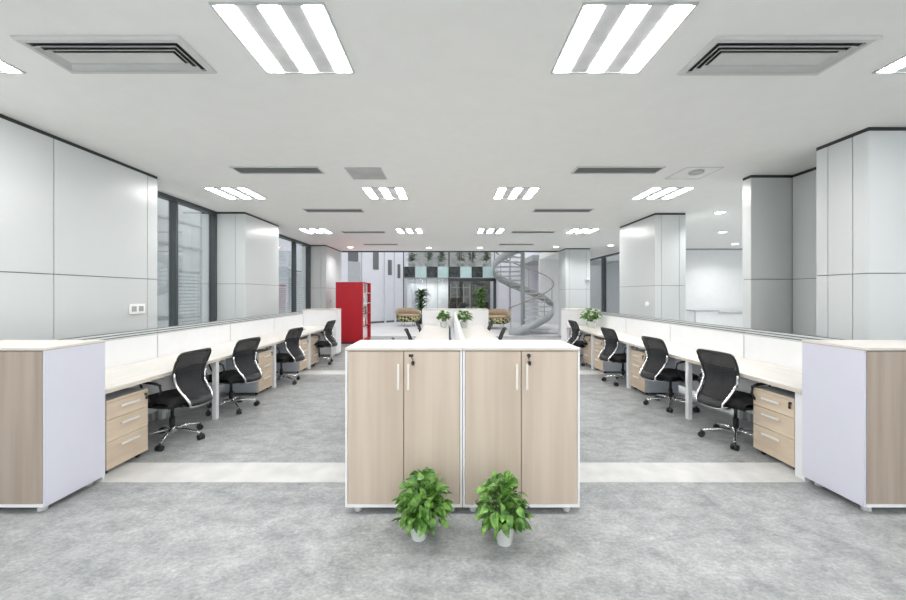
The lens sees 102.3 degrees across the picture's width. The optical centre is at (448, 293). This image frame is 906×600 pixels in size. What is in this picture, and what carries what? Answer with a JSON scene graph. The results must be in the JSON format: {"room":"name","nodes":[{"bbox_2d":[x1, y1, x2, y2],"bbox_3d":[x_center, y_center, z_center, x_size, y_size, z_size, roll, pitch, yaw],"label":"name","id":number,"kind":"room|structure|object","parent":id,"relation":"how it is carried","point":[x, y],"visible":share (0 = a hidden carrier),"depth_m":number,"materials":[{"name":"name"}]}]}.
{"room":"open-plan office","nodes":[
{"label":"open-plan office","id":0,"kind":"room"},
{"bbox_2d":[0,114,156,339],"bbox_3d":[-4.110,-0.017,2.980,0.620,3.026,3.560,0,0,0],"label":"wall","id":1,"kind":"structure","parent":0,"point":[78,224],"depth_m":3.65,"materials":[{"name":"paint"}]},
{"bbox_2d":[129,304,144,313],"bbox_3d":[-3.792,0.182,4.431,0.013,0.115,0.213,0,0,0],"label":"wall socket","id":2,"kind":"object","parent":1,"relation":"attached to","point":[133,308],"visible":1,"depth_m":4.42,"materials":[{"name":"white plastic"}]},
{"bbox_2d":[202,212,278,322],"bbox_3d":[-4.200,-0.017,7.475,0.800,3.026,1.350,0,0,0],"label":"wall column","id":3,"kind":"structure","parent":0,"point":[247,244],"depth_m":6.80,"materials":[{"name":"paint"}]},
{"bbox_2d":[157,191,216,325],"bbox_3d":[-4.375,-0.015,5.782,0.110,3.030,2.035,0,0,0],"label":"window","id":4,"kind":"structure","parent":3,"relation":"attached to","point":[173,201],"depth_m":5.81,"materials":[{"name":"black metal"}]},
{"bbox_2d":[168,269,199,324],"bbox_3d":[-4.528,0.490,6.260,0.046,1.780,0.720,0,0,0],"label":"blind","id":5,"kind":"object","parent":4,"relation":"attached to","point":[179,271],"visible":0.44,"depth_m":6.34,"materials":[{"name":"metal"}]},
{"bbox_2d":[302,245,340,310],"bbox_3d":[-4.220,-0.017,12.200,0.760,3.026,1.600,0,0,0],"label":"wall column","id":6,"kind":"structure","parent":0,"point":[325,260],"depth_m":11.40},
{"bbox_2d":[279,234,341,313],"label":"window","id":7,"kind":"structure","parent":6,"relation":"attached to","point":[293,241],"depth_m":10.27,"materials":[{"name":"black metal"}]},
{"bbox_2d":[288,269,301,311],"bbox_3d":[-4.528,0.340,10.760,0.046,2.080,0.920,0,0,0],"label":"blind","id":8,"kind":"object","parent":7,"relation":"attached to","point":[300,274],"visible":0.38,"depth_m":10.88,"materials":[{"name":"metal"}]},
{"bbox_2d":[341,251,557,251],"bbox_3d":[0.030,-1.508,12.990,7.700,0.045,0.060,0,0,0],"label":"trim","id":9,"kind":"structure","parent":7,"relation":"attached to","point":[341,251],"depth_m":12.96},
{"bbox_2d":[342,252,402,323],"bbox_3d":[-4.544,-2.000,18.232,5.207,7.000,0.315,0,0,-41],"label":"wall","id":10,"kind":"structure","parent":0,"point":[375,277],"depth_m":18.95,"materials":[{"name":"paint"}]},
{"bbox_2d":[348,252,357,261],"bbox_3d":[-4.695,-2.200,17.887,0.531,1.200,0.028,0,0,-42],"label":"window","id":11,"kind":"structure","parent":10,"relation":"in","point":[352,256],"depth_m":17.88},
{"bbox_2d":[348,261,359,281],"bbox_3d":[-4.654,-1.090,17.923,0.640,0.980,0.028,0,0,-42],"label":"window","id":12,"kind":"structure","parent":10,"relation":"in","point":[353,267],"depth_m":17.88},
{"bbox_2d":[373,252,378,269],"bbox_3d":[-3.749,-2.025,18.724,0.320,1.550,0.028,0,0,-42],"label":"window","id":13,"kind":"structure","parent":10,"relation":"in","point":[375,254],"depth_m":18.71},
{"bbox_2d":[361,252,395,322],"bbox_3d":[-3.592,-2.000,18.803,2.007,7.000,0.119,0,0,-41],"label":"trim","id":14,"kind":"structure","parent":10,"relation":"attached to","point":[361,252],"depth_m":19.02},
{"bbox_2d":[403,252,449,308],"bbox_3d":[-1.260,-1.250,20.050,2.610,5.500,0.100,0,0,0],"label":"trim","id":15,"kind":"structure","parent":10,"relation":"attached to","point":[403,252],"depth_m":20.00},
{"bbox_2d":[407,278,447,311],"bbox_3d":[-1.235,0.290,21.650,2.470,2.420,0.100,0,0,0],"label":"wall","id":16,"kind":"structure","parent":0,"point":[420,283],"depth_m":21.60,"materials":[{"name":"white paint"}]},
{"bbox_2d":[412,286,416,308],"bbox_3d":[-2.050,0.500,21.545,0.300,2.000,0.090,0,0,0],"label":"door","id":17,"kind":"structure","parent":16,"relation":"in","point":[414,288],"depth_m":21.50,"materials":[{"name":"grey glass"}]},
{"bbox_2d":[408,252,490,266],"bbox_3d":[0.050,-2.791,22.650,5.140,2.619,0.100,0,0,0],"label":"wall","id":18,"kind":"structure","parent":0,"point":[421,261],"depth_m":22.60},
{"bbox_2d":[404,252,497,308],"bbox_3d":[-0.500,-2.000,25.600,17.000,7.000,0.200,0,0,0],"label":"wall","id":19,"kind":"structure","parent":0,"point":[405,253],"depth_m":25.50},
{"bbox_2d":[0,0,905,258],"bbox_3d":[3.800,-1.655,6.300,16.800,0.250,19.800,0,0,0],"label":"ceiling","id":20,"kind":"structure","parent":0,"point":[456,102],"depth_m":3.11,"materials":[{"name":"paint"}]},
{"bbox_2d":[0,59,25,73],"bbox_3d":[-3.225,-1.524,2.215,0.610,0.009,0.610,0,0,0],"label":"recessed light","id":21,"kind":"object","parent":20,"relation":"in","point":[5,68],"visible":1,"depth_m":2.47,"materials":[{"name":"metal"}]},
{"bbox_2d":[10,36,216,73],"bbox_3d":[-2.100,-1.516,2.340,1.002,0.026,0.362,0,0,0],"label":"ceiling vent","id":22,"kind":"object","parent":20,"relation":"in","point":[74,54],"visible":1,"depth_m":2.31,"materials":[{"name":"metal"}]},
{"bbox_2d":[203,187,266,198],"bbox_3d":[-3.225,-1.524,5.540,0.610,0.009,0.610,0,0,0],"label":"recessed light","id":23,"kind":"object","parent":20,"relation":"in","point":[225,192],"visible":1,"depth_m":5.48,"materials":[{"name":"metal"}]},
{"bbox_2d":[229,166,324,173],"bbox_3d":[-2.100,-1.522,4.495,1.060,0.013,0.250,0,0,0],"label":"ceiling vent","id":24,"kind":"object","parent":20,"relation":"in","point":[240,169],"visible":1,"depth_m":4.46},
{"bbox_2d":[208,2,354,73],"bbox_3d":[-0.955,-1.524,2.215,0.610,0.009,0.610,0,0,0],"label":"recessed light","id":25,"kind":"object","parent":20,"relation":"in","point":[294,11],"visible":1,"depth_m":2.15,"materials":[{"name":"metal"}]},
{"bbox_2d":[299,229,331,232],"bbox_3d":[-3.225,-1.524,8.850,0.610,0.009,0.610,0,0,0],"label":"recessed light","id":26,"kind":"object","parent":20,"relation":"in","point":[304,230],"visible":1,"depth_m":8.83,"materials":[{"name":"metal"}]},
{"bbox_2d":[303,209,363,211],"bbox_3d":[-2.100,-1.522,6.665,1.060,0.013,0.250,0,0,0],"label":"ceiling vent","id":27,"kind":"object","parent":20,"relation":"in","point":[306,210],"visible":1,"depth_m":6.63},
{"bbox_2d":[341,231,385,232],"bbox_3d":[-2.100,-1.522,8.990,1.060,0.013,0.250,0,0,0],"label":"ceiling vent","id":28,"kind":"object","parent":20,"relation":"in","point":[341,231],"visible":1,"depth_m":8.94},
{"bbox_2d":[344,167,386,179],"bbox_3d":[-1.045,-1.526,4.630,0.450,0.007,0.450,0,0,0],"label":"access panel","id":29,"kind":"object","parent":20,"relation":"attached to","point":[357,173],"visible":1,"depth_m":4.62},
{"bbox_2d":[361,187,407,198],"bbox_3d":[-0.955,-1.524,5.540,0.610,0.009,0.610,0,0,0],"label":"recessed light","id":30,"kind":"object","parent":20,"relation":"in","point":[392,190],"visible":1,"depth_m":5.48,"materials":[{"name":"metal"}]},
{"bbox_2d":[396,229,422,232],"bbox_3d":[-0.955,-1.524,8.850,0.610,0.009,0.610,0,0,0],"label":"recessed light","id":31,"kind":"object","parent":20,"relation":"in","point":[397,230],"visible":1,"depth_m":8.77,"materials":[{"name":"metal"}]},
{"bbox_2d":[477,229,504,232],"bbox_3d":[1.005,-1.524,8.850,0.610,0.009,0.610,0,0,0],"label":"recessed light","id":32,"kind":"object","parent":20,"relation":"in","point":[480,230],"visible":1,"depth_m":8.77,"materials":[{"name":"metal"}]},
{"bbox_2d":[493,187,539,198],"bbox_3d":[1.005,-1.524,5.540,0.610,0.009,0.610,0,0,0],"label":"recessed light","id":33,"kind":"object","parent":20,"relation":"in","point":[508,191],"visible":1,"depth_m":5.48,"materials":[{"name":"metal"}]},
{"bbox_2d":[532,209,593,211],"bbox_3d":[2.070,-1.522,6.665,1.060,0.013,0.250,0,0,0],"label":"ceiling vent","id":34,"kind":"object","parent":20,"relation":"in","point":[534,210],"visible":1,"depth_m":6.63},
{"bbox_2d":[566,229,598,232],"bbox_3d":[3.225,-1.524,8.850,0.610,0.009,0.610,0,0,0],"label":"recessed light","id":35,"kind":"object","parent":20,"relation":"in","point":[572,230],"visible":1,"depth_m":8.83,"materials":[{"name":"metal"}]},
{"bbox_2d":[571,166,665,173],"bbox_3d":[2.070,-1.522,4.495,1.060,0.013,0.250,0,0,0],"label":"ceiling vent","id":36,"kind":"object","parent":20,"relation":"in","point":[579,169],"visible":1,"depth_m":4.46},
{"bbox_2d":[550,2,698,73],"bbox_3d":[1.005,-1.524,2.215,0.610,0.009,0.610,0,0,0],"label":"recessed light","id":37,"kind":"object","parent":20,"relation":"in","point":[612,11],"visible":1,"depth_m":2.15,"materials":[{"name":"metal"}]},
{"bbox_2d":[631,187,694,198],"bbox_3d":[3.225,-1.524,5.540,0.610,0.009,0.610,0,0,0],"label":"recessed light","id":38,"kind":"object","parent":20,"relation":"in","point":[672,192],"visible":1,"depth_m":5.48,"materials":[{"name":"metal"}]},
{"bbox_2d":[665,167,723,178],"bbox_3d":[3.090,-1.513,4.620,0.450,0.032,0.450,0,0,0],"label":"access panel","id":39,"kind":"object","parent":20,"relation":"attached to","point":[688,172],"visible":1,"depth_m":4.57,"materials":[{"name":"metal"}]},
{"bbox_2d":[676,36,880,75],"bbox_3d":[2.070,-1.516,2.350,0.982,0.026,0.382,0,0,0],"label":"ceiling vent","id":40,"kind":"object","parent":20,"relation":"in","point":[723,55],"visible":1,"depth_m":2.31,"materials":[{"name":"metal"}]},
{"bbox_2d":[872,55,905,73],"bbox_3d":[3.225,-1.524,2.215,0.610,0.009,0.610,0,0,0],"label":"recessed light","id":41,"kind":"object","parent":20,"relation":"in","point":[898,66],"visible":1,"depth_m":2.46,"materials":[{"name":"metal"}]},
{"bbox_2d":[0,322,905,599],"bbox_3d":[1.600,1.560,11.300,21.200,0.120,29.800,0,0,0],"label":"floor","id":42,"kind":"structure","parent":0,"point":[101,540],"depth_m":2.30,"materials":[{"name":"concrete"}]},
{"bbox_2d":[0,340,104,511],"bbox_3d":[-3.148,0.933,2.686,0.798,1.133,0.470,0,0,0],"label":"storage cabinet","id":43,"kind":"object","parent":42,"relation":"on","point":[52,392],"visible":1,"depth_m":2.52,"materials":[{"name":"white laminate"}]},
{"bbox_2d":[105,388,147,473],"bbox_3d":[-3.042,1.189,3.195,0.526,0.622,0.420,0,0,0],"label":"drawer pedestal","id":44,"kind":"object","parent":42,"relation":"on","point":[126,410],"visible":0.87,"depth_m":3.17,"materials":[{"name":"beige wood"}]},
{"bbox_2d":[97,358,219,480],"bbox_3d":[-3.122,1.133,3.664,0.744,0.735,1.481,0,0,0],"label":"office desk","id":45,"kind":"object","parent":42,"relation":"on","point":[158,370],"visible":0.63,"depth_m":3.80,"materials":[{"name":"beige laminate"}]},
{"bbox_2d":[139,348,213,451],"bbox_3d":[-2.803,1.030,3.768,0.694,0.936,0.626,0,0,10],"label":"office chair","id":46,"kind":"object","parent":42,"relation":"on","point":[189,373],"visible":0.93,"depth_m":3.67,"materials":[{"name":"fabric"}]},
{"bbox_2d":[57,311,302,421],"bbox_3d":[-3.521,0.955,5.845,0.050,1.090,5.839,0,0,0],"label":"partition","id":47,"kind":"object","parent":42,"relation":"on","point":[128,347],"depth_m":4.74,"materials":[{"name":"white fabric"}]},
{"bbox_2d":[159,342,276,387],"bbox_3d":[-3.122,1.133,5.125,0.744,0.735,1.481,0,0,0],"label":"office desk","id":48,"kind":"object","parent":42,"relation":"on","point":[224,351],"visible":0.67,"depth_m":5.26,"materials":[{"name":"beige laminate"}]},
{"bbox_2d":[204,337,262,415],"bbox_3d":[-2.811,1.031,4.737,0.718,0.934,0.624,0,0,14],"label":"office chair","id":49,"kind":"object","parent":42,"relation":"on","point":[244,359],"visible":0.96,"depth_m":4.65,"materials":[{"name":"fabric"}]},
{"bbox_2d":[225,349,272,394],"bbox_3d":[-3.042,1.189,5.590,0.526,0.622,0.420,0,0,0],"label":"drawer pedestal","id":50,"kind":"object","parent":42,"relation":"on","point":[264,356],"visible":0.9,"depth_m":5.43,"materials":[{"name":"beige wood"}]},
{"bbox_2d":[232,332,310,368],"bbox_3d":[-3.122,1.133,6.585,0.744,0.735,1.481,0,0,0],"label":"office desk","id":51,"kind":"object","parent":42,"relation":"on","point":[279,337],"visible":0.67,"depth_m":6.73,"materials":[{"name":"beige laminate"}]},
{"bbox_2d":[266,327,304,386],"bbox_3d":[-2.787,1.031,6.136,0.689,0.934,0.624,0,0,12],"label":"office chair","id":52,"kind":"object","parent":42,"relation":"on","point":[292,340],"visible":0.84,"depth_m":6.06,"materials":[{"name":"fabric"}]},
{"bbox_2d":[276,338,308,372],"bbox_3d":[-3.042,1.189,7.060,0.526,0.622,0.420,0,0,0],"label":"drawer pedestal","id":53,"kind":"object","parent":42,"relation":"on","point":[297,366],"visible":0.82,"depth_m":6.85,"materials":[{"name":"beige wood"}]},
{"bbox_2d":[278,326,333,356],"bbox_3d":[-3.122,1.133,8.031,0.744,0.735,1.454,0,0,0],"label":"office desk","id":54,"kind":"object","parent":42,"relation":"on","point":[313,329],"visible":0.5,"depth_m":8.09,"materials":[{"name":"beige laminate"}]},
{"bbox_2d":[300,335,318,364],"bbox_3d":[-3.042,1.189,7.640,0.526,0.622,0.420,0,0,0],"label":"drawer pedestal","id":55,"kind":"object","parent":42,"relation":"on","point":[314,350],"visible":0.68,"depth_m":7.56,"materials":[{"name":"beige wood"}]},
{"bbox_2d":[302,309,340,355],"bbox_3d":[-3.118,0.933,8.997,0.798,1.133,0.470,0,0,0],"label":"storage cabinet","id":56,"kind":"object","parent":42,"relation":"on","point":[311,317],"visible":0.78,"depth_m":8.76,"materials":[{"name":"white laminate"}]},
{"bbox_2d":[311,320,337,365],"bbox_3d":[-2.760,1.031,7.838,0.699,0.934,0.627,0,0,8],"label":"office chair","id":57,"kind":"object","parent":42,"relation":"on","point":[327,333],"visible":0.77,"depth_m":7.77,"materials":[{"name":"fabric"}]},
{"bbox_2d":[336,282,370,343],"bbox_3d":[-2.986,0.570,11.500,0.828,1.860,1.100,0,0,0],"label":"bookcase","id":58,"kind":"object","parent":42,"relation":"on","point":[349,295],"visible":0.85,"depth_m":10.95,"materials":[{"name":"paint"}]},
{"bbox_2d":[345,340,461,511],"bbox_3d":[-0.308,0.933,2.686,0.798,1.133,0.470,0,0,0],"label":"storage cabinet","id":59,"kind":"object","parent":42,"relation":"on","point":[403,398],"visible":0.91,"depth_m":2.48,"materials":[{"name":"beige wood"}]},
{"bbox_2d":[395,308,420,325],"bbox_3d":[-1.920,1.080,17.200,1.217,0.845,1.200,0,0,-20],"label":"lounge armchair","id":60,"kind":"object","parent":42,"relation":"on","point":[404,315],"visible":0.98,"depth_m":17.00,"materials":[{"name":"beige fabric"}]},
{"bbox_2d":[390,467,453,541],"bbox_3d":[-0.161,1.280,2.245,0.390,0.440,0.421,0,0,0],"label":"potted plant","id":61,"kind":"object","parent":42,"relation":"on","point":[417,518],"visible":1,"depth_m":2.18,"materials":[{"name":"green plant"}]},
{"bbox_2d":[413,288,430,323],"bbox_3d":[-1.365,0.607,18.271,1.113,1.786,1.166,0,0,0],"label":"potted plant","id":62,"kind":"object","parent":42,"relation":"on","point":[419,294],"visible":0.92,"depth_m":18.21,"materials":[{"name":"green plant"}]},
{"bbox_2d":[414,332,448,339],"bbox_3d":[-0.290,1.126,6.572,0.580,0.748,1.456,0,0,0],"label":"office desk","id":63,"kind":"object","parent":42,"relation":"on","point":[422,335],"visible":0.5,"depth_m":6.46,"materials":[{"name":"beige laminate"}]},
{"bbox_2d":[420,325,448,331],"bbox_3d":[-0.290,1.126,8.032,0.580,0.748,1.456,0,0,0],"label":"office desk","id":64,"kind":"object","parent":42,"relation":"on","point":[427,328],"visible":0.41,"depth_m":7.96,"materials":[{"name":"beige laminate"}]},
{"bbox_2d":[436,310,450,326],"bbox_3d":[-0.130,0.554,8.290,0.361,0.394,0.359,0,0,34],"label":"potted plant","id":65,"kind":"object","parent":64,"relation":"on","point":[441,314],"visible":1,"depth_m":8.26,"materials":[{"name":"green plant"}]},
{"bbox_2d":[422,309,454,339],"bbox_3d":[-0.250,0.933,8.997,0.798,1.133,0.470,0,0,0],"label":"storage cabinet","id":66,"kind":"object","parent":42,"relation":"on","point":[429,316],"visible":0.33,"depth_m":8.76,"materials":[{"name":"white plastic"}]},
{"bbox_2d":[276,370,625,373],"bbox_3d":[0.770,1.498,6.970,10.260,0.004,0.340,0,0,0],"label":"trim","id":67,"kind":"structure","parent":42,"relation":"attached to","point":[301,371],"depth_m":6.96,"materials":[{"name":"stone"}]},
{"bbox_2d":[94,463,813,481],"bbox_3d":[0.010,1.498,3.072,8.740,0.004,0.335,0,0,0],"label":"floor strip","id":68,"kind":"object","parent":42,"relation":"in","point":[123,472],"depth_m":3.04,"materials":[{"name":"stone"}]},
{"bbox_2d":[450,312,465,339],"bbox_3d":[0.098,0.970,5.843,0.126,1.060,5.834,0,0,0],"label":"divider","id":69,"kind":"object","parent":42,"relation":"on","point":[458,327],"depth_m":5.63,"materials":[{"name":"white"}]},
{"bbox_2d":[450,284,470,308],"bbox_3d":[0.700,0.450,22.700,1.260,2.100,0.300,0,0,0],"label":"display shelf","id":70,"kind":"object","parent":42,"relation":"on","point":[457,287],"visible":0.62,"depth_m":22.55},
{"bbox_2d":[455,309,488,327],"bbox_3d":[0.550,0.933,8.997,0.798,1.133,0.470,0,0,0],"label":"storage cabinet","id":71,"kind":"object","parent":42,"relation":"on","point":[480,316],"visible":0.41,"depth_m":8.76,"materials":[{"name":"white plastic"}]},
{"bbox_2d":[450,278,495,308],"bbox_3d":[1.325,0.290,20.150,2.550,2.420,0.100,0,0,0],"label":"door frame","id":72,"kind":"structure","parent":42,"relation":"on","point":[451,279],"depth_m":20.10,"materials":[{"name":"black metal"}]},
{"bbox_2d":[460,325,489,331],"bbox_3d":[0.522,1.126,8.032,0.615,0.748,1.456,0,0,0],"label":"office desk","id":73,"kind":"object","parent":42,"relation":"on","point":[470,328],"visible":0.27,"depth_m":7.96,"materials":[{"name":"beige laminate"}]},
{"bbox_2d":[457,310,472,327],"bbox_3d":[0.349,0.558,8.161,0.409,0.387,0.400,0,0,31],"label":"potted plant","id":74,"kind":"object","parent":73,"relation":"on","point":[463,323],"visible":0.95,"depth_m":8.11,"materials":[{"name":"green plant"}]},
{"bbox_2d":[473,286,487,308],"bbox_3d":[1.589,0.553,18.300,1.063,1.894,0.956,0,0,-15],"label":"potted plant","id":75,"kind":"object","parent":42,"relation":"on","point":[481,295],"visible":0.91,"depth_m":18.22,"materials":[{"name":"green plant"}]},
{"bbox_2d":[463,332,498,339],"bbox_3d":[0.522,1.126,6.572,0.615,0.748,1.456,0,0,0],"label":"office desk","id":76,"kind":"object","parent":42,"relation":"on","point":[468,335],"visible":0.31,"depth_m":6.46,"materials":[{"name":"beige laminate"}]},
{"bbox_2d":[488,309,510,328],"bbox_3d":[2.100,1.080,16.000,1.217,0.845,1.200,0,0,20],"label":"lounge armchair","id":77,"kind":"object","parent":42,"relation":"on","point":[500,316],"visible":0.68,"depth_m":15.79,"materials":[{"name":"beige fabric"}]},
{"bbox_2d":[473,469,533,546],"bbox_3d":[0.325,1.285,2.203,0.364,0.430,0.360,0,0,0],"label":"potted plant","id":78,"kind":"object","parent":42,"relation":"on","point":[505,522],"visible":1,"depth_m":2.15,"materials":[{"name":"green plant"}]},
{"bbox_2d":[461,340,579,511],"bbox_3d":[0.492,0.933,2.686,0.798,1.133,0.470,0,0,0],"label":"storage cabinet","id":79,"kind":"object","parent":42,"relation":"on","point":[521,398],"visible":0.94,"depth_m":2.48,"materials":[{"name":"beige wood"}]},
{"bbox_2d":[492,252,553,335],"bbox_3d":[2.880,-1.100,14.250,2.366,5.200,2.368,0,0,0],"label":"spiral staircase","id":80,"kind":"structure","parent":42,"relation":"on","point":[532,324],"depth_m":14.17,"materials":[{"name":"metal"}]},
{"bbox_2d":[528,324,558,333],"bbox_3d":[4.200,1.410,14.900,2.400,0.180,2.400,0,0,0],"label":"plinth","id":81,"kind":"object","parent":42,"relation":"on","point":[545,328],"visible":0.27,"depth_m":13.98,"materials":[{"name":"white paint"}]},
{"bbox_2d":[567,320,590,365],"bbox_3d":[2.886,1.030,7.872,0.699,0.936,0.627,0,0,-6],"label":"office chair","id":82,"kind":"object","parent":42,"relation":"on","point":[575,330],"visible":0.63,"depth_m":7.75,"materials":[{"name":"fabric"}]},
{"bbox_2d":[561,309,599,353],"bbox_3d":[3.223,0.933,8.997,0.798,1.133,0.470,0,0,0],"label":"storage cabinet","id":83,"kind":"object","parent":42,"relation":"on","point":[566,314],"visible":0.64,"depth_m":8.76,"materials":[{"name":"white wood"}]},
{"bbox_2d":[583,335,601,364],"bbox_3d":[3.122,1.189,7.640,0.526,0.622,0.420,0,0,0],"label":"drawer pedestal","id":84,"kind":"object","parent":42,"relation":"on","point":[586,350],"visible":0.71,"depth_m":7.59,"materials":[{"name":"beige wood"}]},
{"bbox_2d":[567,326,621,339],"bbox_3d":[3.179,1.133,8.031,0.709,0.735,1.454,0,0,0],"label":"office desk","id":85,"kind":"object","parent":42,"relation":"on","point":[584,329],"visible":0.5,"depth_m":8.09,"materials":[{"name":"beige laminate"}]},
{"bbox_2d":[579,308,602,326],"bbox_3d":[3.274,0.545,8.441,0.488,0.438,0.471,0,0,-25],"label":"potted plant","id":86,"kind":"object","parent":85,"relation":"on","point":[590,323],"visible":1,"depth_m":8.38,"materials":[{"name":"green plant"}]},
{"bbox_2d":[594,338,625,372],"bbox_3d":[3.122,1.189,7.060,0.526,0.622,0.420,0,0,0],"label":"drawer pedestal","id":87,"kind":"object","parent":42,"relation":"on","point":[599,343],"visible":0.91,"depth_m":6.86,"materials":[{"name":"beige wood"}]},
{"bbox_2d":[598,327,637,385],"bbox_3d":[2.899,1.030,6.159,0.723,0.937,0.630,0,0,-4],"label":"office chair","id":88,"kind":"object","parent":42,"relation":"on","point":[611,341],"visible":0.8,"depth_m":6.06,"materials":[{"name":"fabric"}]},
{"bbox_2d":[590,332,667,368],"bbox_3d":[3.179,1.133,6.585,0.709,0.735,1.481,0,0,0],"label":"office desk","id":89,"kind":"object","parent":42,"relation":"on","point":[623,337],"visible":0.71,"depth_m":6.76,"materials":[{"name":"beige laminate"}]},
{"bbox_2d":[631,349,678,394],"bbox_3d":[3.122,1.189,5.590,0.526,0.622,0.420,0,0,0],"label":"drawer pedestal","id":90,"kind":"object","parent":42,"relation":"on","point":[638,356],"visible":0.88,"depth_m":5.41,"materials":[{"name":"beige wood"}]},
{"bbox_2d":[639,336,700,412],"bbox_3d":[2.913,1.031,4.869,0.716,0.934,0.626,0,0,-11],"label":"office chair","id":91,"kind":"object","parent":42,"relation":"on","point":[657,355],"visible":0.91,"depth_m":4.75,"materials":[{"name":"fabric"}]},
{"bbox_2d":[626,342,741,387],"bbox_3d":[3.179,1.133,5.125,0.709,0.735,1.481,0,0,0],"label":"office desk","id":92,"kind":"object","parent":42,"relation":"on","point":[677,351],"visible":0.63,"depth_m":5.22,"materials":[{"name":"beige laminate"}]},
{"bbox_2d":[686,310,718,324],"bbox_3d":[8.050,1.005,11.600,0.760,0.990,0.440,0,0,0],"label":"base cabinet","id":93,"kind":"object","parent":42,"relation":"on","point":[700,316],"visible":0.49,"depth_m":11.40,"materials":[{"name":"white paint"}]},
{"bbox_2d":[596,311,845,421],"bbox_3d":[3.561,0.955,5.845,0.050,1.090,5.839,0,0,0],"label":"partition","id":94,"kind":"structure","parent":42,"relation":"on","point":[784,349],"depth_m":4.72,"materials":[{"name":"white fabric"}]},
{"bbox_2d":[718,311,741,327],"bbox_3d":[9.300,1.030,11.900,1.740,0.940,0.540,0,0,0],"label":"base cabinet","id":95,"kind":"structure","parent":42,"relation":"on","point":[726,318],"depth_m":11.65,"materials":[{"name":"white paint"}]},
{"bbox_2d":[695,349,770,450],"bbox_3d":[2.898,1.030,3.736,0.723,0.937,0.630,0,0,-10],"label":"office chair","id":96,"kind":"object","parent":42,"relation":"on","point":[720,372],"visible":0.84,"depth_m":3.62,"materials":[{"name":"fabric"}]},
{"bbox_2d":[685,358,810,480],"bbox_3d":[3.179,1.133,3.664,0.709,0.735,1.481,0,0,0],"label":"office desk","id":97,"kind":"object","parent":42,"relation":"on","point":[752,372],"visible":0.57,"depth_m":3.51,"materials":[{"name":"beige laminate"}]},
{"bbox_2d":[753,387,794,469],"bbox_3d":[3.122,1.189,3.255,0.526,0.622,0.420,0,0,0],"label":"drawer pedestal","id":98,"kind":"object","parent":42,"relation":"on","point":[773,407],"visible":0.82,"depth_m":3.23,"materials":[{"name":"beige wood"}]},
{"bbox_2d":[802,340,905,511],"bbox_3d":[3.223,0.933,2.686,0.798,1.133,0.470,0,0,0],"label":"storage cabinet","id":99,"kind":"object","parent":42,"relation":"on","point":[854,391],"visible":1,"depth_m":2.55,"materials":[{"name":"laminate"}]},
{"bbox_2d":[450,281,489,309],"bbox_3d":[1.300,0.290,23.050,2.600,2.420,0.100,0,0,0],"label":"wall","id":100,"kind":"structure","parent":0,"point":[475,284],"depth_m":23.00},
{"bbox_2d":[498,252,541,322],"bbox_3d":[4.400,-2.000,19.350,3.600,7.000,0.300,0,0,0],"label":"wall","id":101,"kind":"structure","parent":0,"point":[508,297],"depth_m":19.20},
{"bbox_2d":[539,259,558,323],"bbox_3d":[5.100,-0.015,16.200,2.200,3.030,0.200,0,0,0],"label":"wall","id":102,"kind":"structure","parent":0,"point":[548,267],"depth_m":16.10,"materials":[{"name":"white paint"}]},
{"bbox_2d":[520,255,619,264],"bbox_3d":[5.825,-1.625,17.775,4.150,0.250,2.850,0,0,0],"label":"floor","id":103,"kind":"structure","parent":0,"point":[534,259],"depth_m":16.85,"materials":[{"name":"grey paint"}]},
{"bbox_2d":[559,248,589,336],"bbox_3d":[4.310,-0.017,12.600,0.820,3.026,0.800,0,0,0],"label":"wall column","id":104,"kind":"structure","parent":0,"point":[574,263],"depth_m":12.20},
{"bbox_2d":[590,254,619,313],"bbox_3d":[8.000,-2.000,20.900,0.200,7.000,9.200,0,0,0],"label":"wall","id":105,"kind":"structure","parent":0,"point":[612,269],"depth_m":18.08,"materials":[{"name":"glass"}]},
{"bbox_2d":[590,252,619,311],"bbox_3d":[5.985,0.015,14.200,0.110,2.970,3.800,0,0,0],"label":"window","id":106,"kind":"structure","parent":105,"relation":"in","point":[603,258],"depth_m":14.01,"materials":[{"name":"black metal"}]},
{"bbox_2d":[620,213,685,320],"bbox_3d":[4.180,-0.017,7.610,0.580,3.026,1.440,0,0,0],"label":"wall column","id":107,"kind":"structure","parent":0,"point":[653,246],"depth_m":6.91,"materials":[{"name":"paint"}]},
{"bbox_2d":[685,250,743,320],"bbox_3d":[9.125,-0.015,12.400,6.150,3.030,0.200,0,0,0],"label":"wall","id":108,"kind":"structure","parent":0,"point":[714,279],"depth_m":12.30,"materials":[{"name":"white paint"}]},
{"bbox_2d":[742,175,792,332],"bbox_3d":[4.450,-0.017,4.760,1.140,3.026,0.140,0,0,0],"label":"column","id":109,"kind":"structure","parent":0,"point":[767,200],"depth_m":4.69,"materials":[{"name":"paint"}]},
{"bbox_2d":[793,167,816,335],"bbox_3d":[4.715,-0.017,4.255,0.610,3.026,0.870,0,0,0],"label":"wall","id":110,"kind":"structure","parent":0,"point":[804,183],"depth_m":4.53,"materials":[{"name":"paint"}]},
{"bbox_2d":[816,127,905,339],"bbox_3d":[4.220,-0.017,3.580,0.760,3.026,0.480,0,0,0],"label":"wall column","id":111,"kind":"structure","parent":0,"point":[861,175],"depth_m":3.40,"materials":[{"name":"paint"}]},
{"bbox_3d":[0.060,-1.200,22.790,5.080,0.560,5.420,0,0,0],"label":"floor","id":112,"kind":"structure","parent":0,"visible":0},
{"bbox_2d":[404,252,493,277],"bbox_3d":[0.000,-1.735,20.025,4.960,1.730,0.070,0,0,0],"label":"balustrade","id":113,"kind":"object","parent":112,"relation":"attached to","point":[409,272],"visible":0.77,"depth_m":20.00,"materials":[{"name":"multicoloured glass"}]},
{"label":"outside","id":114,"kind":"structure","parent":0,"visible":0},
{"bbox_2d":[157,197,201,327],"bbox_3d":[-6.475,-0.750,7.750,0.250,4.700,10.500,0,0,0],"label":"wall","id":115,"kind":"structure","parent":114,"point":[189,220],"depth_m":8.73,"materials":[{"name":"glass"}]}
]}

